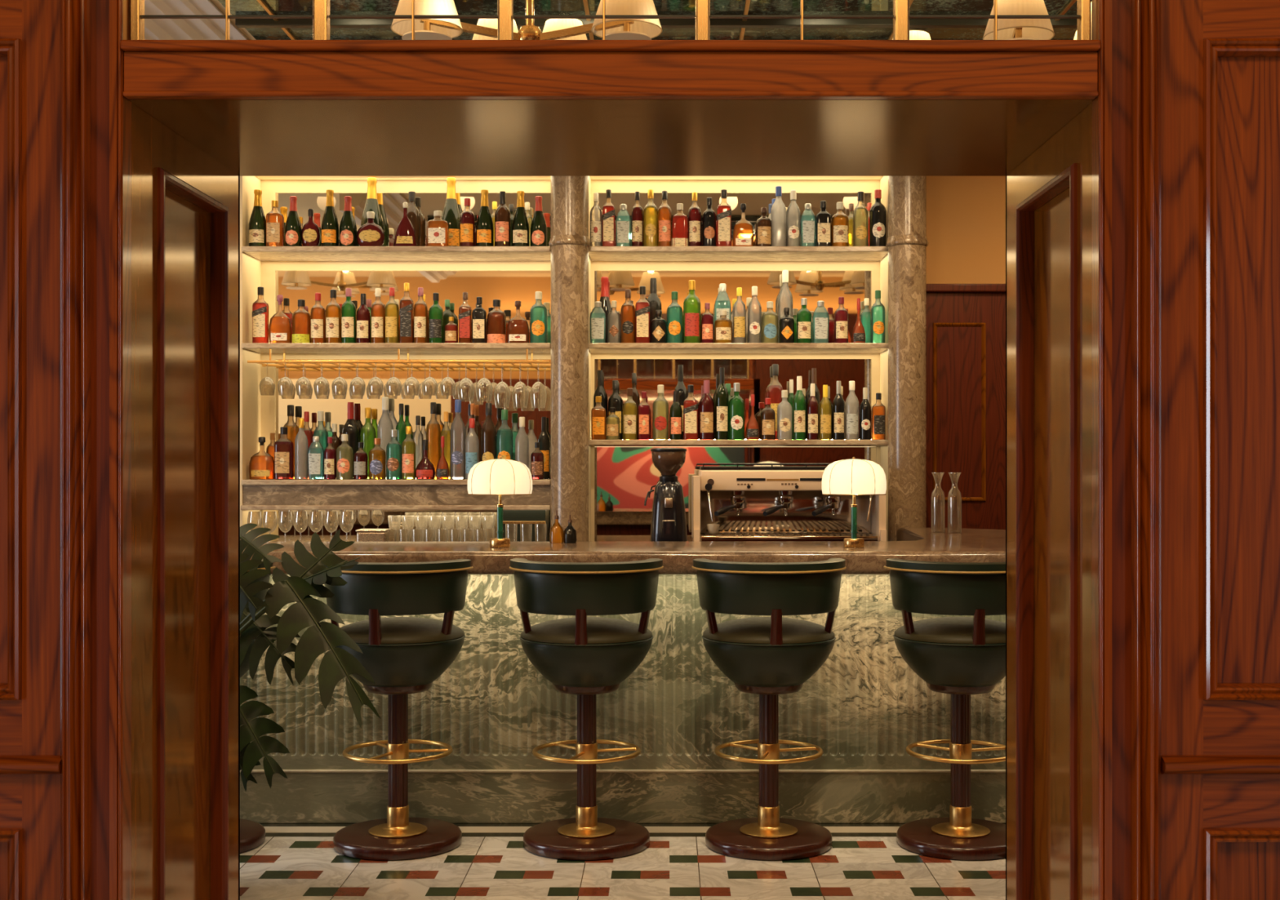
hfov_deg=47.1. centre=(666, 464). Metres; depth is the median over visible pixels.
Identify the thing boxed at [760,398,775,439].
bottle
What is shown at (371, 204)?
bottle
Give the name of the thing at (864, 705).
bar counter
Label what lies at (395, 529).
tumbler
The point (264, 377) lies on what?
wine glass
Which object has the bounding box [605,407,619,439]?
bottle
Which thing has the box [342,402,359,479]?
bottle
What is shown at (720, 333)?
bottle
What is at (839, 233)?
bottle
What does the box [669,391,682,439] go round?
bottle
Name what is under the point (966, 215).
wall
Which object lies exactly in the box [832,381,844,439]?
bottle
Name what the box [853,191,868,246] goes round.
bottle
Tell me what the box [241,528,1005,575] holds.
countertop
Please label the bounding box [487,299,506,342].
bottle
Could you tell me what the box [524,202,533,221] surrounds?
bottle
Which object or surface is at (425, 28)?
chandelier
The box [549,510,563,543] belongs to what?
bottle
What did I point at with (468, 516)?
glass
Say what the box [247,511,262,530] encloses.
wine glass
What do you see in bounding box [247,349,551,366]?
glass rack
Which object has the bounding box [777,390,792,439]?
bottle
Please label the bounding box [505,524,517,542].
tumbler
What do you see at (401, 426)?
bottle
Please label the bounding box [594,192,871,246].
mirror
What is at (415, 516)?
glass
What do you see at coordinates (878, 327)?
bottle
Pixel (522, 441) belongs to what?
bottle
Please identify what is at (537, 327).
bottle
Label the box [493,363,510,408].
wine glass
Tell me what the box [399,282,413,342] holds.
bottle
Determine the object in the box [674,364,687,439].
bottle
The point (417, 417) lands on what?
bottle
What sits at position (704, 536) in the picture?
drip tray
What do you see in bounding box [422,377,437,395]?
wine glass
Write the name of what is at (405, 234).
bottle
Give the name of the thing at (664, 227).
bottle
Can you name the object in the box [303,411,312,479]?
bottle
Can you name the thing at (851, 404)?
bottle
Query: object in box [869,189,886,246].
bottle
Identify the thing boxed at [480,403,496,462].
bottle
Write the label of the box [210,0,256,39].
ceiling
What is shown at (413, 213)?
bottle
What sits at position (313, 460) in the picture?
bottle
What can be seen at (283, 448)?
bottle
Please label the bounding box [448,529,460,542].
tumbler
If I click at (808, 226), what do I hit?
bottle
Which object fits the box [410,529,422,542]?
tumbler
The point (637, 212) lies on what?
bottle
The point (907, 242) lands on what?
marble column
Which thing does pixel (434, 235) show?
bottle
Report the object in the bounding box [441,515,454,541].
glass
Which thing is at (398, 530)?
tumbler
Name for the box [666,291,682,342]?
bottle
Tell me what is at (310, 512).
wine glass
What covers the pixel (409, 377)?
wine glass
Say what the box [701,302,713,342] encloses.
bottle
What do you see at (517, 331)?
bottle
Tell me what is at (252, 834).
bar stool
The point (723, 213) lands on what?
bottle
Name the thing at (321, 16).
window
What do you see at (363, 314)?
bottle
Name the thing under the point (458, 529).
tumbler
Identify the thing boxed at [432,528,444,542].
tumbler
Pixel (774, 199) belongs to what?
bottle
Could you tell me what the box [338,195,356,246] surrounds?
bottle
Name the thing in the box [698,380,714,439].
bottle
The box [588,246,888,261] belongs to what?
shelf
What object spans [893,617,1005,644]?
cushion
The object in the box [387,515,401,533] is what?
glass
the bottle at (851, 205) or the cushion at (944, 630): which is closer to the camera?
the cushion at (944, 630)
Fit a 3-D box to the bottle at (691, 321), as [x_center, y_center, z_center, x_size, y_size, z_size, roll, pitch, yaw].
[0.136,-0.814,7.850,0.093,0.344,0.094,0,0,0]
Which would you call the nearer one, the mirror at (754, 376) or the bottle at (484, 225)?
the bottle at (484, 225)
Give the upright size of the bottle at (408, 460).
0.284 m
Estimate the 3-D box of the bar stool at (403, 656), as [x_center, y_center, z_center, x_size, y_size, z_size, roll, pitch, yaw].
[-0.985,0.867,5.342,0.560,1.046,0.524,0,0,9]
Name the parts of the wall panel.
panel moulding, cornice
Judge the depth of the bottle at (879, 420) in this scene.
7.82 m
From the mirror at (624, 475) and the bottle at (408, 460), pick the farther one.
the mirror at (624, 475)
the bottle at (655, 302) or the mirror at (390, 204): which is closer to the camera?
the bottle at (655, 302)
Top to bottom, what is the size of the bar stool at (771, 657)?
1.046 m
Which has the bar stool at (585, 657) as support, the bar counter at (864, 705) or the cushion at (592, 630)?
the cushion at (592, 630)
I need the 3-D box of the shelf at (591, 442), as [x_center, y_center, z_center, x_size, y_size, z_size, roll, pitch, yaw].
[0.381,-0.116,7.923,1.598,0.028,0.370,0,0,0]
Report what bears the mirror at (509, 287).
on the shelving at (620, 477)
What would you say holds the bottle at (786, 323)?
on the shelf at (594, 348)
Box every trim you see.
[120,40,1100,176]
[144,0,248,39]
[217,0,1091,39]
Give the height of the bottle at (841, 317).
0.254 m
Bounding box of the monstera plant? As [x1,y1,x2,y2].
[240,524,380,791]
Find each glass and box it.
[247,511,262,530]
[259,377,275,395]
[262,511,277,542]
[277,377,293,395]
[277,511,293,533]
[293,511,307,542]
[295,363,311,395]
[308,511,323,533]
[313,377,329,395]
[324,511,338,533]
[331,377,347,395]
[339,511,354,533]
[349,377,365,395]
[368,363,383,395]
[386,377,401,395]
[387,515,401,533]
[401,515,414,542]
[404,377,419,395]
[414,515,427,542]
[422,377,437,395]
[427,515,441,542]
[440,363,455,395]
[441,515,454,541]
[454,515,468,533]
[457,377,475,401]
[468,515,481,542]
[475,377,493,401]
[481,515,494,533]
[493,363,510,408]
[511,381,528,408]
[529,381,546,408]
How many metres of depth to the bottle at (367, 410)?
8.05 m
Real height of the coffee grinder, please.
0.524 m
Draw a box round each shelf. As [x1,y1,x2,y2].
[241,246,551,261]
[241,342,551,353]
[241,479,551,484]
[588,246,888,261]
[588,342,888,353]
[588,440,888,445]
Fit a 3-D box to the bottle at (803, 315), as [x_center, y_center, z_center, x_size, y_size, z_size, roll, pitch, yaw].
[0.735,-0.765,7.849,0.082,0.247,0.083,0,0,0]
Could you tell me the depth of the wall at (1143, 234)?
2.62 m
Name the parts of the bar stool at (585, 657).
post, post, backrest, seat, post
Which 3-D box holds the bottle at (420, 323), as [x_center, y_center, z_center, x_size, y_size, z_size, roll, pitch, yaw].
[-1.317,-0.794,7.849,0.074,0.304,0.076,0,0,0]
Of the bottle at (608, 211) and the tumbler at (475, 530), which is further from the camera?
the bottle at (608, 211)
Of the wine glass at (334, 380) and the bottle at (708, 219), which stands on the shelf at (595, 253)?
the bottle at (708, 219)
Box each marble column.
[548,176,591,542]
[885,176,928,541]
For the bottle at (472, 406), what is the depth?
8.02 m
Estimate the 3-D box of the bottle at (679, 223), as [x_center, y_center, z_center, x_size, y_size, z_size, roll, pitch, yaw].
[0.071,-1.274,7.850,0.087,0.243,0.078,0,0,0]
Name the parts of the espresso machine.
plate, steam knob, handle, handle, panel, handle, spout, plate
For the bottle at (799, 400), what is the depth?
7.82 m
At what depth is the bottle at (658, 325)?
7.81 m
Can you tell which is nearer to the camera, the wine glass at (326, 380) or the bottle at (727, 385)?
the wine glass at (326, 380)
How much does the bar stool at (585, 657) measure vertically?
1.046 m
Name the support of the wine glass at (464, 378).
hanging from the glass rack
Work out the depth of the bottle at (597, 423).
7.82 m
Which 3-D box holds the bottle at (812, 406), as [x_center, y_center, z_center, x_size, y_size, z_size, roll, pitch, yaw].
[0.781,-0.282,7.849,0.063,0.301,0.064,0,0,0]
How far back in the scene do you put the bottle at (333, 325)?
7.83 m
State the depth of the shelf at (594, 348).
7.74 m
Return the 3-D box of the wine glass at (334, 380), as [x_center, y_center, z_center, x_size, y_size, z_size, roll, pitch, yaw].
[-1.762,-0.462,7.900,0.084,0.180,0.084,0,0,0]
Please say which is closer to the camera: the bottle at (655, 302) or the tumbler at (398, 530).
the tumbler at (398, 530)
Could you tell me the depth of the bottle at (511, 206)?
8.02 m
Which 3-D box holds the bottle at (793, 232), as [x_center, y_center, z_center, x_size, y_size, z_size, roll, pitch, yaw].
[0.678,-1.310,7.849,0.078,0.315,0.079,0,0,0]
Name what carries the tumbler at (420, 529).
on the countertop
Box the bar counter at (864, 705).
[240,528,1005,823]
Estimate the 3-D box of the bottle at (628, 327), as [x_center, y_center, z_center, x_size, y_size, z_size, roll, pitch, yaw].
[-0.207,-0.789,7.850,0.078,0.294,0.079,0,0,0]
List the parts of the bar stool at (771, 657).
post, seat, backrest, post, post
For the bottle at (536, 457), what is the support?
on the shelf at (293, 482)
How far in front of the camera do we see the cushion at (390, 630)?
5.20 m
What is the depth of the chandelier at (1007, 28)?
4.61 m
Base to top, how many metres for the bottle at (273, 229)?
0.261 m
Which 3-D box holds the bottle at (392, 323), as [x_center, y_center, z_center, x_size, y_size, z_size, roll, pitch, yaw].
[-1.470,-0.794,7.850,0.074,0.304,0.075,0,0,0]
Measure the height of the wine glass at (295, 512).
0.192 m
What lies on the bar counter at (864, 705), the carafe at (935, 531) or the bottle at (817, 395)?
the carafe at (935, 531)
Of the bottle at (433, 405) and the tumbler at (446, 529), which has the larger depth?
the bottle at (433, 405)
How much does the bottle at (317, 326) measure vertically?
0.276 m
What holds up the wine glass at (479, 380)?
hanging from the glass rack
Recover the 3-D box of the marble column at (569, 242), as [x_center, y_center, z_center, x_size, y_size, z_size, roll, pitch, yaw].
[-0.506,-0.169,7.660,0.220,3.118,0.220,0,0,-41]
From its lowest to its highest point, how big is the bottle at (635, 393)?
0.370 m
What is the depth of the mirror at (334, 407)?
8.12 m
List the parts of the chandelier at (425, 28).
lamp shade, dish, arm, lamp shade, rod, lamp shade, arm, dish, lamp shade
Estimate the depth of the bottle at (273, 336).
7.83 m
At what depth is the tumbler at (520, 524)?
7.59 m
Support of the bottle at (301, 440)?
on the shelf at (293, 482)
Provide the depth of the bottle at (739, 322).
7.83 m
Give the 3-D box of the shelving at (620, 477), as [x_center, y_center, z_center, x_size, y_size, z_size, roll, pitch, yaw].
[-0.647,-0.169,7.657,3.694,3.117,1.015,0,0,0]
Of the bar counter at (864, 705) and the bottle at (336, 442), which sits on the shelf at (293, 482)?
the bottle at (336, 442)
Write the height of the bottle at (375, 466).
0.220 m
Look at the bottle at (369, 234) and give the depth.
7.81 m
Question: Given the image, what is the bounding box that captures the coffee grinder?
[644,447,687,541]
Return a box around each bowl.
[295,377,311,395]
[368,377,383,395]
[440,377,455,395]
[493,381,510,408]
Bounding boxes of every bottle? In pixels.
[248,189,266,246]
[248,436,274,479]
[252,286,268,342]
[266,200,284,246]
[266,432,275,479]
[268,294,291,342]
[274,426,293,479]
[282,404,298,479]
[284,195,302,246]
[292,299,310,342]
[294,417,307,479]
[301,208,319,246]
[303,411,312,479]
[307,436,324,479]
[310,293,325,342]
[312,410,328,479]
[320,189,338,246]
[324,436,336,479]
[325,289,341,342]
[328,423,341,479]
[336,434,353,479]
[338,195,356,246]
[341,288,355,342]
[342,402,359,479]
[353,442,367,479]
[355,293,370,342]
[356,211,384,246]
[360,177,383,246]
[360,407,376,479]
[368,438,386,479]
[370,288,385,342]
[377,396,393,479]
[385,287,399,342]
[386,429,401,479]
[393,202,417,246]
[395,404,407,479]
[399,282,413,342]
[401,426,415,479]
[407,191,420,246]
[412,415,423,479]
[413,287,427,342]
[415,440,435,479]
[426,210,448,246]
[426,402,440,461]
[428,293,443,342]
[435,436,448,479]
[440,177,460,246]
[440,411,450,479]
[443,299,453,342]
[444,316,457,342]
[450,400,465,479]
[458,292,471,342]
[459,198,475,246]
[465,417,479,479]
[466,404,478,437]
[471,297,486,342]
[475,189,493,246]
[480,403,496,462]
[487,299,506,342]
[490,201,497,217]
[494,191,511,246]
[496,409,512,460]
[506,301,528,342]
[508,204,514,246]
[511,190,528,246]
[515,417,528,468]
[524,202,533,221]
[529,291,546,342]
[530,195,546,246]
[530,442,543,479]
[537,417,550,479]
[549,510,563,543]
[563,515,576,543]
[589,192,602,246]
[589,301,606,342]
[591,395,605,439]
[593,370,606,439]
[595,276,613,342]
[602,189,614,246]
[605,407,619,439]
[607,301,620,342]
[608,380,622,439]
[615,204,631,246]
[620,289,635,342]
[622,388,637,439]
[628,373,639,439]
[631,191,643,246]
[635,286,649,342]
[638,391,649,439]
[643,189,657,246]
[645,278,662,342]
[650,310,666,342]
[653,385,668,439]
[657,191,671,246]
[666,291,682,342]
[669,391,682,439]
[671,203,688,246]
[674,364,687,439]
[683,280,700,342]
[683,385,697,439]
[688,191,701,246]
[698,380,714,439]
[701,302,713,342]
[702,197,715,246]
[714,283,731,327]
[714,310,732,342]
[715,367,728,439]
[716,189,731,246]
[724,383,731,439]
[728,382,744,439]
[733,203,753,246]
[733,287,746,342]
[746,394,759,439]
[747,286,761,342]
[755,207,771,246]
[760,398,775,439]
[761,301,777,342]
[767,364,782,439]
[768,198,775,220]
[771,186,786,246]
[777,270,792,342]
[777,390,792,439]
[778,307,794,342]
[786,190,800,246]
[786,379,794,439]
[792,376,805,439]
[796,297,811,342]
[800,203,815,246]
[806,383,818,439]
[808,368,820,439]
[812,300,829,342]
[815,200,831,246]
[818,385,831,439]
[831,201,848,246]
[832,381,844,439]
[834,297,848,342]
[844,381,858,439]
[848,203,857,246]
[851,297,865,342]
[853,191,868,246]
[859,387,871,439]
[860,297,871,324]
[864,202,871,246]
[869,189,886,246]
[871,289,885,342]
[871,392,885,439]
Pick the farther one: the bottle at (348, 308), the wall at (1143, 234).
the bottle at (348, 308)
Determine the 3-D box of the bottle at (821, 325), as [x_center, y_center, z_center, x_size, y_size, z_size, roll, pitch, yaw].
[0.824,-0.758,7.850,0.089,0.233,0.081,0,0,0]
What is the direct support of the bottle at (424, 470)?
on the shelf at (293, 482)
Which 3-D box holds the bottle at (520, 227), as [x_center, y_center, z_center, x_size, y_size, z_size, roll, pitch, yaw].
[-0.781,-1.308,7.849,0.093,0.311,0.094,0,0,0]
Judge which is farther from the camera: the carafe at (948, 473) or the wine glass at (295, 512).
the wine glass at (295, 512)
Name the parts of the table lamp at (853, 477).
stem, lamp shade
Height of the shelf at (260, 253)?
0.028 m
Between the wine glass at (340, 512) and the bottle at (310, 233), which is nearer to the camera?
the wine glass at (340, 512)
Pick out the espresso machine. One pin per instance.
(748, 504)
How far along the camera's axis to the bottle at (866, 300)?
8.04 m
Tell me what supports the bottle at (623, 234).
on the shelf at (595, 253)
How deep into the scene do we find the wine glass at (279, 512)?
7.69 m
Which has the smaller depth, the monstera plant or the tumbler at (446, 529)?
the monstera plant
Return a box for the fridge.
[502,510,548,542]
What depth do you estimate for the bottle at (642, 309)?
7.82 m
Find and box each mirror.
[261,510,551,542]
[275,192,551,246]
[275,271,551,343]
[275,359,551,479]
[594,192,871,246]
[594,271,871,342]
[594,359,871,439]
[594,445,875,542]
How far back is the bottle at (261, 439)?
7.83 m
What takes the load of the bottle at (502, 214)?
on the shelf at (260, 253)
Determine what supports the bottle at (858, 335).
on the shelf at (594, 348)
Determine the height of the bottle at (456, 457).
0.427 m
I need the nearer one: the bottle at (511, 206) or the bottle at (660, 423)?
the bottle at (660, 423)
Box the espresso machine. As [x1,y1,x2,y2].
[692,463,886,541]
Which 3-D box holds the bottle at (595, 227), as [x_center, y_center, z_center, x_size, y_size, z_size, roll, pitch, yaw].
[-0.378,-1.303,7.849,0.067,0.300,0.068,0,0,0]
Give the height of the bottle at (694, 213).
0.304 m
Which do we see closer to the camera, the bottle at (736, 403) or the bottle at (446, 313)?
the bottle at (736, 403)
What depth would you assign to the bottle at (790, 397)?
8.02 m
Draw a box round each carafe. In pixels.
[931,472,944,533]
[947,472,961,533]
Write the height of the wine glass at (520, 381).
0.248 m
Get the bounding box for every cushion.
[340,617,464,644]
[520,617,652,644]
[702,617,835,644]
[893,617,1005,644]
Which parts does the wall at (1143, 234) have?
panel, panel, rail, rail, panel moulding, panel moulding, chair rail, moulding, jamb panel, jamb rail, jamb moulding, jamb moulding, jamb rail, jamb panel, moulding, chair rail, rail, rail, panel moulding, panel moulding, panel, panel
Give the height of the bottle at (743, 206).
0.242 m
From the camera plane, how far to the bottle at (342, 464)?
7.85 m
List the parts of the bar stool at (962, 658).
post, backrest, seat, post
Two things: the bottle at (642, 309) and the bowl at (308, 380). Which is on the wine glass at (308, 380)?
the bowl at (308, 380)
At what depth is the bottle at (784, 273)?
8.04 m
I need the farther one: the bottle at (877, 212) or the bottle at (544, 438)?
the bottle at (544, 438)
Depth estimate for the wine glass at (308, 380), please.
7.89 m
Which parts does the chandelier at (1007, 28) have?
lamp shade, arm, lamp shade, dish, lamp shade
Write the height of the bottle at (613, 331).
0.233 m
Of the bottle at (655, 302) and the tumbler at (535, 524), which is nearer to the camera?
the tumbler at (535, 524)
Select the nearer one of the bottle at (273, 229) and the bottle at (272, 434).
the bottle at (273, 229)
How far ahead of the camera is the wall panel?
8.14 m
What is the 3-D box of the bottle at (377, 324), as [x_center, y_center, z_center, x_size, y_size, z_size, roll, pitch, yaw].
[-1.545,-0.792,7.849,0.074,0.301,0.076,0,0,0]
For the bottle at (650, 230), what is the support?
on the shelf at (595, 253)
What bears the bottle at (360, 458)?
on the shelf at (293, 482)
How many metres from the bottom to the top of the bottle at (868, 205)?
0.279 m
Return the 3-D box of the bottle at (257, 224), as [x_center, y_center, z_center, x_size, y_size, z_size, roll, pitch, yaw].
[-2.187,-1.312,7.849,0.096,0.318,0.098,0,0,0]
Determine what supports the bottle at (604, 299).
on the shelf at (594, 348)
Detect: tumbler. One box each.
[395,528,406,542]
[398,529,409,542]
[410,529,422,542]
[420,528,431,542]
[423,529,435,542]
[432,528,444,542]
[436,529,448,542]
[445,528,457,542]
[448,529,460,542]
[457,528,469,542]
[462,529,473,542]
[471,528,481,542]
[475,529,486,542]
[483,528,494,542]
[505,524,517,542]
[520,524,532,542]
[534,524,546,542]
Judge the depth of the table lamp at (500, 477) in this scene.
5.63 m
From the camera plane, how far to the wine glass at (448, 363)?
7.89 m
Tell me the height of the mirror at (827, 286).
0.431 m
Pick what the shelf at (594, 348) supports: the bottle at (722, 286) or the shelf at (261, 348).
the bottle at (722, 286)
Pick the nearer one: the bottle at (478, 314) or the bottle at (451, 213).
the bottle at (478, 314)
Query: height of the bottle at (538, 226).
0.282 m
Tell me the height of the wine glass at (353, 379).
0.180 m
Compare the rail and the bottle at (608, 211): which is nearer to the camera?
the rail
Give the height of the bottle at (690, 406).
0.294 m
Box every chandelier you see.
[391,0,662,39]
[892,0,1091,39]
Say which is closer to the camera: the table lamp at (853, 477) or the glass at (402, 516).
the table lamp at (853, 477)
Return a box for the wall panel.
[926,284,1005,529]
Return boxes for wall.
[0,0,1279,899]
[926,176,1005,284]
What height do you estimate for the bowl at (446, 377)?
0.100 m
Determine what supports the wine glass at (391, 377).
hanging from the glass rack
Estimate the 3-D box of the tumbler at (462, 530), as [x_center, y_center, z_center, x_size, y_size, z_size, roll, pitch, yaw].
[-1.036,0.389,7.640,0.060,0.100,0.060,0,0,0]
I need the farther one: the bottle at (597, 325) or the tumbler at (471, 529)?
the bottle at (597, 325)
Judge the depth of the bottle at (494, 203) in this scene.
8.02 m
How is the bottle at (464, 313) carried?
on the shelf at (261, 348)
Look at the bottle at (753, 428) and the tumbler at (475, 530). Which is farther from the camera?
the bottle at (753, 428)
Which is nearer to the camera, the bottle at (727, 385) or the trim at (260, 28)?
the trim at (260, 28)
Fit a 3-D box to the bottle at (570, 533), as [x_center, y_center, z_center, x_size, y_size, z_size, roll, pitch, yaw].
[-0.399,0.266,6.050,0.055,0.115,0.055,0,0,0]
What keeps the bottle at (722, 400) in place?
on the shelf at (591, 442)
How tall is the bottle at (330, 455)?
0.227 m
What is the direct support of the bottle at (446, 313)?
on the shelf at (261, 348)
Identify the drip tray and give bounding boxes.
[700,533,879,541]
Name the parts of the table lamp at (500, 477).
stem, lamp shade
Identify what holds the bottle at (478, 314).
on the shelf at (261, 348)
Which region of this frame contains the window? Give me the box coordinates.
[129,0,1090,39]
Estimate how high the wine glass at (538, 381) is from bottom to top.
0.248 m
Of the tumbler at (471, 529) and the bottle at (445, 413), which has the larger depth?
the bottle at (445, 413)
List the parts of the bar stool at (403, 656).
post, post, backrest, seat, post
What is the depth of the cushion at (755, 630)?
5.21 m
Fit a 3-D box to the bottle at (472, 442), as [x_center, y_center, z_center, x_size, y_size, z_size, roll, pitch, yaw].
[-1.042,-0.083,7.850,0.074,0.327,0.075,0,0,0]
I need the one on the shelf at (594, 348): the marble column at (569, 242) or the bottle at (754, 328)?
the bottle at (754, 328)
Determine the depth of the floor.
4.99 m
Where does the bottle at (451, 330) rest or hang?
on the shelf at (261, 348)
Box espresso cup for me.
[706,524,719,534]
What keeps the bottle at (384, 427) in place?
on the shelf at (293, 482)
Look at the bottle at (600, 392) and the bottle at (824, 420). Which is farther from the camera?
the bottle at (600, 392)
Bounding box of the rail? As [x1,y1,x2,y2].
[699,463,830,470]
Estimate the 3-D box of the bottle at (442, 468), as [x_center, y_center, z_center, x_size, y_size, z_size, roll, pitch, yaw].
[-1.199,-0.035,7.850,0.070,0.231,0.057,0,0,0]
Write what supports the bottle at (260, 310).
on the shelf at (261, 348)
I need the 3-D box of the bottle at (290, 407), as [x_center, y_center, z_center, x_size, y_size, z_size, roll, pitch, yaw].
[-2.059,-0.122,8.030,0.091,0.406,0.091,0,0,0]
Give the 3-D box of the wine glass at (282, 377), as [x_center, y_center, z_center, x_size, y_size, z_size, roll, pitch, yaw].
[-2.054,-0.462,7.900,0.084,0.180,0.084,0,0,0]
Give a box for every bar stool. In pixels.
[240,559,275,853]
[321,559,473,861]
[509,558,663,861]
[691,558,846,861]
[883,559,1005,861]
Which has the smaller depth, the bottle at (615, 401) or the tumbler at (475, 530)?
the tumbler at (475, 530)
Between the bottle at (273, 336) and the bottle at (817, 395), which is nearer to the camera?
the bottle at (273, 336)
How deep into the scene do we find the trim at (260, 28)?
5.64 m
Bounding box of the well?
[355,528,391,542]
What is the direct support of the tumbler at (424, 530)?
on the countertop
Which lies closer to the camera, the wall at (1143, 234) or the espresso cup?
the wall at (1143, 234)
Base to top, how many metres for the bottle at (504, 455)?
0.374 m
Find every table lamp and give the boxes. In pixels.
[467,457,532,547]
[822,457,886,547]
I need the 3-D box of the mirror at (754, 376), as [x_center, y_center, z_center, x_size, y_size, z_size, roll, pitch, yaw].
[0.368,-0.357,8.120,1.534,0.453,0.007,0,0,0]
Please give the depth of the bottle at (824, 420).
7.84 m
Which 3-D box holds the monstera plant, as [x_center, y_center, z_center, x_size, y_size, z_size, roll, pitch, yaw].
[-1.481,0.793,4.705,1.179,1.194,0.531,0,0,0]
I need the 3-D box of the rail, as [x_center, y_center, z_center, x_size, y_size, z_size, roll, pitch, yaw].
[0.611,0.012,7.508,0.876,0.035,0.405,0,0,0]
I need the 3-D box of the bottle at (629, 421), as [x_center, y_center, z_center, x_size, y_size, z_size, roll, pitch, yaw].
[-0.196,-0.269,7.849,0.078,0.276,0.079,0,0,0]
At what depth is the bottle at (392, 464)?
7.84 m
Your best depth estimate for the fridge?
7.86 m
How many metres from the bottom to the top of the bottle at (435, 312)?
0.276 m
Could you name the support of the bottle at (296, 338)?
on the shelf at (261, 348)
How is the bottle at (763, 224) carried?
on the shelf at (595, 253)
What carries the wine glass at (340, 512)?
on the countertop
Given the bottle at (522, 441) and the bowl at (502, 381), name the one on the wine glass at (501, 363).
the bowl at (502, 381)
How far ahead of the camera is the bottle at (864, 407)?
7.83 m
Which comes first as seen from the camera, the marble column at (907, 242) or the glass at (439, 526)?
the marble column at (907, 242)
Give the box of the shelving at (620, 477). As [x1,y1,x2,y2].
[240,176,888,542]
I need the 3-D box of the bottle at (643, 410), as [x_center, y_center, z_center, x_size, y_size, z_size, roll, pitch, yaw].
[-0.121,-0.260,7.849,0.063,0.259,0.058,0,0,0]
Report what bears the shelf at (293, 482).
attached to the shelving at (620, 477)
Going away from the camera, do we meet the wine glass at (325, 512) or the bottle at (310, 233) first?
the wine glass at (325, 512)
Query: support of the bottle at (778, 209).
on the shelf at (595, 253)
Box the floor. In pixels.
[240,823,1005,899]
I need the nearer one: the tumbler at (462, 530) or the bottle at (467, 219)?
the tumbler at (462, 530)
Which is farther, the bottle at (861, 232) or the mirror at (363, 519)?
the mirror at (363, 519)
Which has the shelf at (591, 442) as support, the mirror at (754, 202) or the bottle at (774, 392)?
the bottle at (774, 392)
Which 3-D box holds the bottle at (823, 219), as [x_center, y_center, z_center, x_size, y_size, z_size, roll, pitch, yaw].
[0.839,-1.281,7.849,0.082,0.258,0.075,0,0,0]
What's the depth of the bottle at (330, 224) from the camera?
7.82 m
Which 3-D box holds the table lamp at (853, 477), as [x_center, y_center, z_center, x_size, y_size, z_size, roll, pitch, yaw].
[0.731,0.147,5.720,0.251,0.353,0.251,0,0,0]
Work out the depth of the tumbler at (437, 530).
7.63 m
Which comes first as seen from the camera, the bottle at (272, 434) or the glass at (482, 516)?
the glass at (482, 516)
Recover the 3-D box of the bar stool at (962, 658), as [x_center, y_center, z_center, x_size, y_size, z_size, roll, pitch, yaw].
[1.072,0.867,5.334,0.526,1.046,0.526,0,0,-41]
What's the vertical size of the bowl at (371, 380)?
0.100 m
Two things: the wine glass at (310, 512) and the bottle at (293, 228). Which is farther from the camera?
the bottle at (293, 228)
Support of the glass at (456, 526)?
on the countertop
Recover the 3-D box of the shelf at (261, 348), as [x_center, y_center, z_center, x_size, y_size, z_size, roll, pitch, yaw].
[-1.429,-0.627,7.923,1.630,0.028,0.370,0,0,0]
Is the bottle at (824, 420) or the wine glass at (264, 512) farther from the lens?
the bottle at (824, 420)
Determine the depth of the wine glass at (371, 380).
7.89 m
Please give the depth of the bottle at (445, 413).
8.04 m
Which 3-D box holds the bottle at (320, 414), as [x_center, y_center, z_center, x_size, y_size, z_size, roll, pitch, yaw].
[-1.894,-0.106,8.030,0.084,0.373,0.084,0,0,0]
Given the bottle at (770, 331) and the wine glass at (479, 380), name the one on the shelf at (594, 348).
the bottle at (770, 331)
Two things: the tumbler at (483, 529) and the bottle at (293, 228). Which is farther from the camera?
the bottle at (293, 228)

